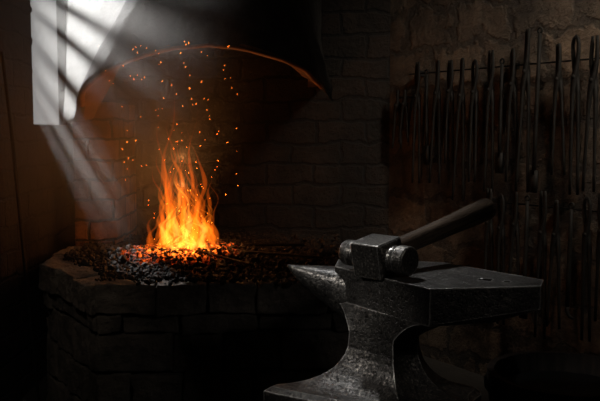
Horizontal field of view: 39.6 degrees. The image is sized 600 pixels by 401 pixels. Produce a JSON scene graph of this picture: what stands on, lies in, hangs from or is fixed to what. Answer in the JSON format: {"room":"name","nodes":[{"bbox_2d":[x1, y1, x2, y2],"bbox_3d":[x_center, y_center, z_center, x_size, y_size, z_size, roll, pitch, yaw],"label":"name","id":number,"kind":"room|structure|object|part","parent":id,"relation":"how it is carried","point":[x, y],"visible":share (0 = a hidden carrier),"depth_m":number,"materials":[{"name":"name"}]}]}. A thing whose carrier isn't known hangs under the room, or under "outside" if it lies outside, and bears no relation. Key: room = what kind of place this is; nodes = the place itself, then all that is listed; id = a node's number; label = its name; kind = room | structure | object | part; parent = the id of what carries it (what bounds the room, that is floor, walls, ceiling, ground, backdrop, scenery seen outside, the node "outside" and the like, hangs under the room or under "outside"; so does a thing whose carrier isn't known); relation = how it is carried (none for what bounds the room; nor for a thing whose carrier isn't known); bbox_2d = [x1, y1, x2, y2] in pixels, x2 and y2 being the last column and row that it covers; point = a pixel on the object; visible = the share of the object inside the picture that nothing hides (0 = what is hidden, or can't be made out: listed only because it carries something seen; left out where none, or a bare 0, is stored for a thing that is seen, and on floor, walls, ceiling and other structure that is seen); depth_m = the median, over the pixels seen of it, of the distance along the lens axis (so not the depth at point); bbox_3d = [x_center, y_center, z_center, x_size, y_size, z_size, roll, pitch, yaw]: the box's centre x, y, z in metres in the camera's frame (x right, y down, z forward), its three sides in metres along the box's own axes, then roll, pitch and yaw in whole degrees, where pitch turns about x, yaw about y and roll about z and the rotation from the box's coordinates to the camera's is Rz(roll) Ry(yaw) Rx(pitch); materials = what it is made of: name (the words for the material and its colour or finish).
{"room":"metal workshop","nodes":[
{"label":"metal workshop","id":0,"kind":"room"},
{"bbox_2d":[0,0,74,400],"bbox_3d":[-1.300,-0.359,1.525,0.060,2.900,6.300,0,5,0],"label":"wall","id":1,"kind":"structure","parent":0,"point":[44,156],"depth_m":3.84,"materials":[{"name":"brick"}]},
{"bbox_2d":[34,0,67,127],"bbox_3d":[-1.300,-1.055,4.231,0.040,1.365,0.630,0,5,0],"label":"window","id":2,"kind":"structure","parent":1,"relation":"in","point":[60,3],"depth_m":4.55,"materials":[{"name":"metal"}]},
{"bbox_2d":[102,0,390,243],"bbox_3d":[-0.365,-0.627,4.724,1.930,2.900,0.120,0,5,0],"label":"wall","id":3,"kind":"structure","parent":0,"point":[297,159],"depth_m":4.69,"materials":[{"name":"brick"}]},
{"bbox_2d":[20,355,488,400],"bbox_3d":[1.635,1.137,1.636,5.930,0.100,6.570,0,5,0],"label":"floor","id":4,"kind":"structure","parent":0,"point":[452,373],"depth_m":4.11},
{"bbox_2d":[0,52,39,400],"bbox_3d":[-1.187,0.143,3.552,0.157,1.541,0.018,2,5,20],"label":"rod","id":5,"kind":"object","parent":4,"relation":"on","point":[1,53],"visible":1,"depth_m":3.54,"materials":[{"name":"black metal"}]},
{"bbox_2d":[38,240,348,400],"bbox_3d":[-0.473,0.567,3.936,1.396,0.670,1.679,0,5,0],"label":"forge","id":6,"kind":"object","parent":4,"relation":"on","point":[119,339],"visible":0.7,"depth_m":3.16,"materials":[{"name":"stone"}]},
{"bbox_2d":[73,102,136,245],"bbox_3d":[-1.025,-0.145,4.418,0.210,0.730,0.530,0,5,0],"label":"pier","id":7,"kind":"object","parent":6,"relation":"on","point":[105,203],"visible":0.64,"depth_m":4.17,"materials":[{"name":"brick"}]},
{"bbox_2d":[63,0,332,122],"bbox_3d":[-0.552,-1.190,3.993,1.402,1.627,1.222,0,5,0],"label":"hood","id":8,"kind":"object","parent":7,"relation":"on","point":[108,35],"visible":0.99,"depth_m":3.51,"materials":[{"name":"paint"}]},
{"bbox_2d":[63,230,340,286],"bbox_3d":[-0.423,0.235,3.814,1.287,0.093,1.479,0,5,0],"label":"heap","id":9,"kind":"object","parent":6,"relation":"on","point":[150,245],"visible":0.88,"depth_m":3.60,"materials":[{"name":"black"}]},
{"bbox_2d":[198,250,251,265],"bbox_3d":[-0.320,0.240,3.502,0.011,0.026,0.354,-4,7,-43],"label":"bar","id":10,"kind":"object","parent":9,"relation":"on","point":[200,251],"visible":0.95,"depth_m":3.48,"materials":[{"name":"black metal"}]},
{"bbox_2d":[217,243,303,245],"bbox_3d":[-0.180,0.205,3.861,0.405,0.018,0.013,-1,5,-9],"label":"bar","id":11,"kind":"object","parent":9,"relation":"on","point":[238,244],"visible":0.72,"depth_m":3.86,"materials":[{"name":"black metal"}]},
{"bbox_2d":[210,248,323,258],"bbox_3d":[-0.150,0.229,3.632,0.539,0.016,0.011,2,5,22],"label":"bar","id":12,"kind":"object","parent":9,"relation":"on","point":[252,252],"visible":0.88,"depth_m":3.60,"materials":[{"name":"black metal"}]},
{"bbox_3d":[-0.533,-0.134,3.723,0.334,0.804,0.258,0,5,0],"label":"fire","id":13,"kind":"object","parent":9,"relation":"on","visible":0},
{"bbox_2d":[105,41,236,243],"bbox_3d":[-0.525,-0.192,3.412,0.503,0.875,0.860,0,5,0],"label":"sparks","id":14,"kind":"object","parent":13,"relation":"attached to","point":[184,41],"visible":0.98,"depth_m":3.68},
{"bbox_2d":[483,351,599,400],"bbox_3d":[0.960,0.792,2.997,0.587,0.360,0.587,0,5,0],"label":"tub","id":15,"kind":"object","parent":4,"relation":"on","point":[528,375],"visible":1,"depth_m":3.12,"materials":[{"name":"brown wood"}]},
{"bbox_3d":[0.250,0.812,2.276,0.810,0.440,0.607,0,5,0],"label":"tree stump","id":16,"kind":"object","parent":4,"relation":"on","visible":0},
{"bbox_2d":[264,259,543,400],"bbox_3d":[0.285,0.395,2.353,0.762,0.380,0.507,4,6,38],"label":"anvil","id":17,"kind":"object","parent":16,"relation":"on","point":[383,360],"visible":0.99,"depth_m":2.27,"materials":[{"name":"metal"}]},
{"bbox_2d":[339,198,495,280],"bbox_3d":[0.393,0.104,2.486,0.600,0.192,0.236,-4,7,-43],"label":"hammer","id":18,"kind":"object","parent":17,"relation":"on","point":[372,256],"visible":1,"depth_m":2.33,"materials":[{"name":"metal"}]},
{"bbox_3d":[0.399,0.095,2.486,0.597,0.071,0.064,-19,16,-41],"label":"handle","id":19,"kind":"part","parent":18,"relation":"part of","materials":[{"name":"brown wood"}]},
{"bbox_2d":[389,0,599,375],"bbox_3d":[2.439,-0.388,1.873,0.150,2.900,7.000,-3,6,-33],"label":"wall","id":20,"kind":"structure","parent":0,"point":[426,32],"depth_m":4.04,"materials":[{"name":"stone"}]},
{"bbox_2d":[409,57,599,76],"bbox_3d":[1.000,-0.626,3.876,0.045,0.028,1.450,-3,6,-33],"label":"rail","id":21,"kind":"object","parent":20,"relation":"attached to","point":[517,65],"visible":0.6,"depth_m":3.87,"materials":[{"name":"metal"}]},
{"bbox_2d":[411,62,420,182],"bbox_3d":[0.616,-0.410,4.400,0.043,0.638,0.060,-3,6,-33],"label":"tongs","id":22,"kind":"object","parent":21,"relation":"hanging from","point":[417,97],"visible":1,"depth_m":4.39,"materials":[{"name":"metal"}]},
{"bbox_2d":[423,69,429,164],"bbox_3d":[0.659,-0.434,4.333,0.017,0.495,0.041,-3,4,-33],"label":"slice","id":23,"kind":"object","parent":21,"relation":"hanging from","point":[426,149],"visible":1,"depth_m":4.33,"materials":[{"name":"metal"}]},
{"bbox_3d":[0.661,-0.237,4.346,0.013,0.099,0.041,-3,4,-33],"label":"blade","id":24,"kind":"part","parent":23,"relation":"part of","materials":[{"name":"metal"}]},
{"bbox_2d":[428,60,440,183],"bbox_3d":[0.699,-0.401,4.276,0.045,0.629,0.079,-3,7,-33],"label":"tongs","id":25,"kind":"object","parent":21,"relation":"hanging from","point":[437,93],"visible":1,"depth_m":4.26,"materials":[{"name":"metal"}]},
{"bbox_3d":[0.707,-0.400,4.271,0.022,0.630,0.045,-1,5,-14],"label":"arm","id":26,"kind":"part","parent":25,"relation":"part of","materials":[{"name":"metal"}]},
{"bbox_2d":[444,60,453,163],"bbox_3d":[0.752,-0.445,4.190,0.044,0.516,0.056,0,5,0],"label":"tongs","id":27,"kind":"object","parent":21,"relation":"hanging from","point":[450,73],"visible":1,"depth_m":4.18,"materials":[{"name":"metal"}]},
{"bbox_2d":[451,58,464,200],"bbox_3d":[0.794,-0.350,4.134,0.045,0.706,0.078,-3,7,-33],"label":"tongs","id":28,"kind":"object","parent":21,"relation":"hanging from","point":[461,92],"visible":1,"depth_m":4.12,"materials":[{"name":"metal"}]},
{"bbox_3d":[0.803,-0.349,4.129,0.022,0.707,0.043,-1,5,-14],"label":"arm","id":29,"kind":"part","parent":28,"relation":"part of","materials":[{"name":"metal"}]},
{"bbox_2d":[467,59,478,181],"bbox_3d":[0.844,-0.387,4.055,0.044,0.596,0.055,-3,6,-33],"label":"tongs","id":30,"kind":"object","parent":21,"relation":"hanging from","point":[474,79],"visible":1,"depth_m":4.05,"materials":[{"name":"metal"}]},
{"bbox_3d":[0.847,-0.387,4.060,0.045,0.596,0.023,4,7,43],"label":"arm","id":31,"kind":"part","parent":30,"relation":"part of","materials":[{"name":"metal"}]},
{"bbox_2d":[483,50,494,191],"bbox_3d":[0.902,-0.376,3.966,0.043,0.672,0.054,0,5,1],"label":"tongs","id":32,"kind":"object","parent":21,"relation":"hanging from","point":[491,60],"visible":1,"depth_m":3.96,"materials":[{"name":"metal"}]},
{"bbox_3d":[0.908,-0.376,3.968,0.022,0.672,0.054,-2,5,-19],"label":"arm","id":33,"kind":"part","parent":32,"relation":"part of","materials":[{"name":"metal"}]},
{"bbox_2d":[495,58,504,172],"bbox_3d":[0.940,-0.397,3.907,0.017,0.539,0.043,-3,6,-33],"label":"slice","id":34,"kind":"object","parent":21,"relation":"hanging from","point":[499,156],"visible":1,"depth_m":3.90,"materials":[{"name":"metal"}]},
{"bbox_3d":[0.939,-0.178,3.928,0.013,0.099,0.043,-3,6,-33],"label":"blade","id":35,"kind":"part","parent":34,"relation":"part of","materials":[{"name":"metal"}]},
{"bbox_2d":[504,48,518,181],"bbox_3d":[0.980,-0.392,3.848,0.044,0.613,0.077,-3,5,-33],"label":"tongs","id":36,"kind":"object","parent":21,"relation":"hanging from","point":[512,85],"visible":1,"depth_m":3.84,"materials":[{"name":"metal"}]},
{"bbox_3d":[0.991,-0.392,3.842,0.023,0.613,0.057,-3,5,-33],"label":"arm","id":37,"kind":"part","parent":36,"relation":"part of","materials":[{"name":"metal"}]},
{"bbox_2d":[514,29,530,192],"bbox_3d":[1.020,-0.406,3.785,0.044,0.736,0.077,-3,7,-33],"label":"tongs","id":38,"kind":"object","parent":21,"relation":"hanging from","point":[526,73],"visible":1,"depth_m":3.77,"materials":[{"name":"metal"}]},
{"bbox_3d":[1.029,-0.405,3.780,0.022,0.737,0.044,-1,5,-14],"label":"arm","id":39,"kind":"part","parent":38,"relation":"part of","materials":[{"name":"metal"}]},
{"bbox_2d":[529,27,542,192],"bbox_3d":[1.058,-0.403,3.728,0.017,0.739,0.043,-3,7,-33],"label":"slice","id":40,"kind":"object","parent":21,"relation":"hanging from","point":[533,174],"visible":1,"depth_m":3.73,"materials":[{"name":"metal"}]},
{"bbox_3d":[1.054,-0.086,3.761,0.013,0.103,0.043,-3,7,-33],"label":"blade","id":41,"kind":"part","parent":40,"relation":"part of","materials":[{"name":"metal"}]},
{"bbox_2d":[550,43,565,174],"bbox_3d":[1.124,-0.395,3.628,0.044,0.570,0.076,-3,4,-33],"label":"tongs","id":42,"kind":"object","parent":21,"relation":"hanging from","point":[558,80],"visible":1,"depth_m":3.62,"materials":[{"name":"metal"}]},
{"bbox_3d":[1.135,-0.395,3.623,0.023,0.570,0.056,-3,4,-33],"label":"arm","id":43,"kind":"part","parent":42,"relation":"part of","materials":[{"name":"metal"}]},
{"bbox_2d":[568,35,580,194],"bbox_3d":[1.173,-0.363,3.556,0.044,0.679,0.055,-3,5,-33],"label":"tongs","id":44,"kind":"object","parent":21,"relation":"hanging from","point":[575,76],"visible":1,"depth_m":3.55,"materials":[{"name":"metal"}]},
{"bbox_3d":[1.177,-0.364,3.561,0.023,0.679,0.051,-3,5,-33],"label":"arm","id":45,"kind":"part","parent":44,"relation":"part of","materials":[{"name":"metal"}]},
{"bbox_2d":[581,35,599,191],"bbox_3d":[1.220,-0.361,3.485,0.045,0.648,0.063,-3,7,-33],"label":"tongs","id":46,"kind":"object","parent":21,"relation":"hanging from","point":[593,64],"visible":1,"depth_m":3.48,"materials":[{"name":"metal"}]},
{"bbox_3d":[1.225,-0.361,3.488,0.023,0.649,0.048,-5,7,-44],"label":"arm","id":47,"kind":"part","parent":46,"relation":"part of","materials":[{"name":"metal"}]},
{"bbox_2d":[493,198,596,211],"bbox_3d":[1.151,0.030,3.700,0.045,0.028,0.900,-3,6,-33],"label":"rail","id":48,"kind":"object","parent":20,"relation":"attached to","point":[561,206],"visible":0.62,"depth_m":3.71,"materials":[{"name":"metal"}]},
{"bbox_2d":[484,188,492,270],"bbox_3d":[0.907,0.220,4.009,0.044,0.556,0.062,-3,5,-33],"label":"tongs","id":49,"kind":"object","parent":48,"relation":"hanging from","point":[488,224],"visible":0.52,"depth_m":4.00,"materials":[{"name":"metal"}]},
{"bbox_2d":[508,192,519,275],"bbox_3d":[0.997,0.242,3.875,0.070,0.567,0.043,2,5,24],"label":"tongs","id":50,"kind":"object","parent":48,"relation":"hanging from","point":[514,231],"visible":0.82,"depth_m":3.86,"materials":[{"name":"metal"}]},
{"bbox_3d":[1.007,0.243,3.870,0.023,0.567,0.056,-3,6,-33],"label":"arm","id":51,"kind":"part","parent":50,"relation":"part of","materials":[{"name":"metal"}]},
{"bbox_2d":[519,195,530,318],"bbox_3d":[1.033,0.259,3.821,0.017,0.572,0.044,-3,7,-33],"label":"slice","id":52,"kind":"object","parent":48,"relation":"hanging from","point":[525,250],"visible":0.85,"depth_m":3.81,"materials":[{"name":"metal"}]},
{"bbox_3d":[1.031,0.493,3.844,0.013,0.102,0.044,-3,7,-33],"label":"blade","id":53,"kind":"part","parent":52,"relation":"part of","materials":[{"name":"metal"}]},
{"bbox_2d":[533,191,546,338],"bbox_3d":[1.085,0.290,3.745,0.043,0.667,0.056,0,5,0],"label":"tongs","id":54,"kind":"object","parent":48,"relation":"hanging from","point":[542,233],"visible":0.94,"depth_m":3.73,"materials":[{"name":"metal"}]},
{"bbox_3d":[1.091,0.289,3.747,0.023,0.667,0.057,-3,6,-33],"label":"arm","id":55,"kind":"part","parent":54,"relation":"part of","materials":[{"name":"metal"}]},
{"bbox_2d":[545,200,560,328],"bbox_3d":[1.124,0.282,3.683,0.071,0.570,0.043,2,5,25],"label":"tongs","id":56,"kind":"object","parent":48,"relation":"hanging from","point":[555,236],"visible":1,"depth_m":3.67,"materials":[{"name":"metal"}]},
{"bbox_3d":[1.136,0.283,3.677,0.023,0.570,0.056,-3,6,-33],"label":"arm","id":57,"kind":"part","parent":56,"relation":"part of","materials":[{"name":"metal"}]},
{"bbox_2d":[565,202,574,319],"bbox_3d":[1.173,0.261,3.609,0.019,0.510,0.045,-3,6,-33],"label":"poker","id":58,"kind":"object","parent":48,"relation":"hanging from","point":[570,226],"visible":1,"depth_m":3.61,"materials":[{"name":"metal"}]},
{"bbox_2d":[580,196,591,341],"bbox_3d":[1.218,0.291,3.543,0.043,0.619,0.053,-3,5,-33],"label":"tongs","id":59,"kind":"object","parent":48,"relation":"hanging from","point":[586,235],"visible":1,"depth_m":3.54,"materials":[{"name":"metal"}]},
{"label":"nail","id":60,"kind":"object","parent":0,"visible":0},
{"bbox_2d":[391,90,401,148],"bbox_3d":[0.527,-0.441,4.531,0.071,0.316,0.043,2,5,25],"label":"tongs","id":61,"kind":"object","parent":60,"relation":"hanging from","point":[397,106],"visible":0.98,"depth_m":4.52,"materials":[{"name":"metal"}]},
{"bbox_3d":[0.536,-0.440,4.524,0.022,0.316,0.051,-1,5,-15],"label":"arm","id":62,"kind":"part","parent":61,"relation":"part of","materials":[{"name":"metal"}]},
{"label":"nail","id":63,"kind":"object","parent":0,"visible":0},
{"bbox_2d":[398,90,408,141],"bbox_3d":[0.560,-0.454,4.481,0.043,0.281,0.075,-3,7,-33],"label":"tongs","id":64,"kind":"object","parent":63,"relation":"hanging from","point":[404,104],"visible":1,"depth_m":4.47,"materials":[{"name":"metal"}]},
{"bbox_3d":[0.568,-0.453,4.474,0.021,0.282,0.047,-1,5,-14],"label":"arm","id":65,"kind":"part","parent":64,"relation":"part of","materials":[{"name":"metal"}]}
]}

